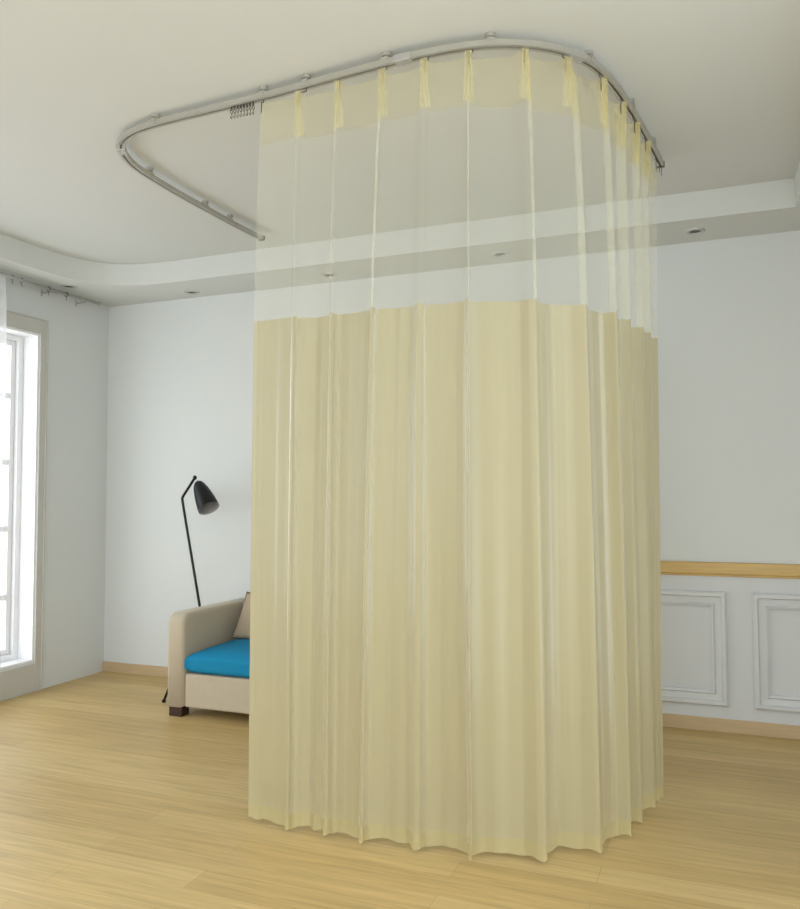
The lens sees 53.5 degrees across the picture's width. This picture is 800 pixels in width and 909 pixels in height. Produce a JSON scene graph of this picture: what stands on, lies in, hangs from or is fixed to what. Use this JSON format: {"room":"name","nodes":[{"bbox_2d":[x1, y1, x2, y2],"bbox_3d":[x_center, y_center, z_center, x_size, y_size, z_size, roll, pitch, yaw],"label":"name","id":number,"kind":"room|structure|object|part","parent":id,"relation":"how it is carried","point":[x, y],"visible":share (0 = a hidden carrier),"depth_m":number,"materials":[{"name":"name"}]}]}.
{"room":"hospital room","nodes":[
{"label":"hospital room","id":0,"kind":"room"},
{"bbox_2d":[0,278,108,688],"bbox_3d":[-3.566,0.003,2.283,0.250,2.740,7.400,-1,-3,21],"label":"wall","id":1,"kind":"structure","parent":0,"point":[78,336],"depth_m":5.38,"materials":[{"name":"paint"}]},
{"bbox_2d":[0,310,48,701],"bbox_3d":[-3.004,0.247,3.675,0.263,2.382,3.232,-1,-3,21],"label":"window","id":2,"kind":"structure","parent":1,"relation":"in","point":[23,529],"depth_m":5.08,"materials":[{"name":"paint"}]},
{"bbox_3d":[-2.637,0.252,4.748,0.035,2.001,0.749,-1,-3,21],"label":"sash","id":3,"kind":"part","parent":2,"relation":"part of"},
{"bbox_3d":[-3.013,0.201,3.680,0.244,2.095,3.120,-1,-3,21],"label":"frame","id":4,"kind":"part","parent":2,"relation":"part of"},
{"bbox_2d":[0,272,101,305],"bbox_3d":[-2.784,-1.107,3.792,0.155,0.076,3.780,-1,-3,21],"label":"curtain rod","id":5,"kind":"object","parent":1,"relation":"attached to","point":[52,290],"visible":1,"depth_m":5.08,"materials":[{"name":"grey metal"}]},
{"bbox_2d":[0,276,6,532],"bbox_3d":[-2.831,0.141,3.429,0.084,2.500,2.673,-1,-3,21],"label":"sheer curtain","id":6,"kind":"object","parent":5,"relation":"hanging from","point":[3,318],"visible":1,"depth_m":4.67,"materials":[{"name":"white fabric"}]},
{"bbox_2d":[0,161,799,306],"bbox_3d":[-1.135,-1.351,1.394,4.980,0.140,7.400,-1,-3,21],"label":"ceiling soffit","id":7,"kind":"structure","parent":1,"relation":"attached to","point":[770,207],"depth_m":4.51,"materials":[{"name":"paint"}]},
{"bbox_2d":[61,284,76,288],"bbox_3d":[-2.151,-1.091,5.156,0.102,0.007,0.102,-1,-3,21],"label":"recessed light","id":8,"kind":"object","parent":7,"relation":"in","point":[67,286],"visible":1,"depth_m":5.15,"materials":[{"name":"white metal"}]},
{"bbox_2d":[184,290,199,294],"bbox_3d":[-1.395,-1.086,5.317,0.102,0.007,0.102,-1,-3,21],"label":"recessed light","id":9,"kind":"object","parent":7,"relation":"in","point":[191,292],"visible":1,"depth_m":5.31,"materials":[{"name":"white metal"}]},
{"bbox_2d":[321,272,337,277],"bbox_3d":[-0.436,-1.109,4.909,0.102,0.007,0.102,-1,-3,21],"label":"recessed light","id":10,"kind":"object","parent":7,"relation":"in","point":[327,275],"visible":1,"depth_m":4.90,"materials":[{"name":"white metal"}]},
{"bbox_2d":[491,251,508,256],"bbox_3d":[0.568,-1.133,4.490,0.102,0.007,0.102,-1,-3,21],"label":"recessed light","id":11,"kind":"object","parent":7,"relation":"in","point":[497,253],"visible":1,"depth_m":4.48,"materials":[{"name":"white metal"}]},
{"bbox_2d":[685,228,705,234],"bbox_3d":[1.530,-1.155,4.111,0.102,0.007,0.102,-1,-3,21],"label":"recessed light","id":12,"kind":"object","parent":7,"relation":"in","point":[694,231],"visible":1,"depth_m":4.11,"materials":[{"name":"white metal"}]},
{"bbox_2d":[0,0,799,263],"bbox_3d":[-1.155,-1.456,1.488,5.380,0.080,7.550,-1,-3,21],"label":"ceiling","id":13,"kind":"structure","parent":0,"point":[716,83],"depth_m":3.12,"materials":[{"name":"paint"}]},
{"bbox_2d":[116,31,664,240],"bbox_3d":[-0.120,-1.299,3.432,2.223,0.050,1.358,-2,-3,27],"label":"track","id":14,"kind":"object","parent":13,"relation":"attached to","point":[586,58],"visible":0.98,"depth_m":2.85,"materials":[{"name":"metal"}]},
{"bbox_2d":[248,48,663,861],"bbox_3d":[0.332,0.030,2.841,1.722,2.675,0.769,0,-3,-10],"label":"curtain","id":15,"kind":"object","parent":14,"relation":"hanging from","point":[455,590],"visible":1,"depth_m":2.78,"materials":[{"name":"fabric"}]},
{"bbox_3d":[0.293,0.403,2.880,1.680,1.820,0.587,0,-3,-8],"label":"opaque panel","id":16,"kind":"part","parent":15,"relation":"part of","materials":[{"name":"beige fabric"}]},
{"bbox_2d":[0,671,799,908],"bbox_3d":[-1.145,1.360,1.351,5.380,0.080,7.550,-1,-3,21],"label":"floor","id":17,"kind":"structure","parent":0,"point":[110,799],"depth_m":2.87,"materials":[{"name":"brown wood"}]},
{"bbox_2d":[162,475,218,702],"bbox_3d":[-1.273,0.813,4.990,0.297,1.368,0.428,0,-3,3],"label":"floor lamp","id":18,"kind":"object","parent":17,"relation":"on","point":[206,502],"visible":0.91,"depth_m":5.05,"materials":[{"name":"black metal"}]},
{"bbox_3d":[-1.240,0.273,5.024,0.192,0.218,0.145,-1,-3,21],"label":"lamp shade","id":19,"kind":"part","parent":18,"relation":"part of","materials":[{"name":"black paint"}]},
{"bbox_2d":[168,598,249,716],"bbox_3d":[-0.758,1.187,4.656,0.918,0.585,0.735,-1,-3,21],"label":"sofa","id":20,"kind":"object","parent":17,"relation":"on","point":[208,668],"visible":0.48,"depth_m":4.45,"materials":[{"name":"beige fabric"}]},
{"bbox_2d":[184,639,249,677],"bbox_3d":[-0.787,1.163,4.584,0.682,0.138,0.566,-1,-3,21],"label":"seat cushion","id":21,"kind":"object","parent":20,"relation":"on","point":[203,658],"depth_m":4.41,"materials":[{"name":"blue fabric"}]},
{"bbox_3d":[-0.759,1.330,4.645,0.686,0.187,0.703,-1,-3,21],"label":"seat","id":22,"kind":"part","parent":20,"relation":"part of","materials":[{"name":"beige fabric"}]},
{"bbox_2d":[231,592,249,638],"bbox_3d":[-0.820,0.994,4.788,0.402,0.300,0.151,-2,-3,28],"label":"throw pillow","id":23,"kind":"object","parent":20,"relation":"on","point":[242,630],"visible":0.24,"depth_m":4.80,"materials":[{"name":"fabric"}]},
{"bbox_2d":[104,230,799,666],"bbox_3d":[0.198,0.114,4.861,5.380,2.740,0.150,-1,-3,21],"label":"wall","id":24,"kind":"structure","parent":0,"point":[723,314],"depth_m":4.72,"materials":[{"name":"paint"}]},
{"bbox_2d":[102,661,799,739],"bbox_3d":[0.220,1.443,4.701,4.980,0.070,0.016,-1,-3,21],"label":"baseboard","id":25,"kind":"structure","parent":24,"relation":"attached to","point":[785,731],"depth_m":4.15,"materials":[{"name":"brown wood"}]},
{"bbox_2d":[661,589,728,706],"bbox_3d":[1.383,1.021,4.253,0.690,0.592,0.024,-1,-3,21],"label":"trim","id":26,"kind":"structure","parent":24,"relation":"attached to","point":[719,694],"depth_m":4.15,"materials":[{"name":"paint"}]},
{"bbox_2d":[660,561,799,578],"bbox_3d":[1.379,0.610,4.280,2.480,0.074,0.028,-1,-3,21],"label":"trim","id":27,"kind":"structure","parent":24,"relation":"attached to","point":[690,568],"depth_m":4.13,"materials":[{"name":"brown wood"}]},
{"bbox_2d":[661,575,799,725],"bbox_3d":[1.384,1.014,4.269,2.480,0.736,0.008,-1,-3,21],"label":"wainscoting","id":28,"kind":"structure","parent":24,"relation":"attached to","point":[685,629],"depth_m":4.13,"materials":[{"name":"paint"}]},
{"bbox_2d":[752,593,799,712],"bbox_3d":[2.139,1.004,3.958,0.687,0.592,0.024,-1,-3,21],"label":"trim","id":29,"kind":"structure","parent":24,"relation":"attached to","point":[761,602],"depth_m":4.06,"materials":[{"name":"paint"}]}
]}

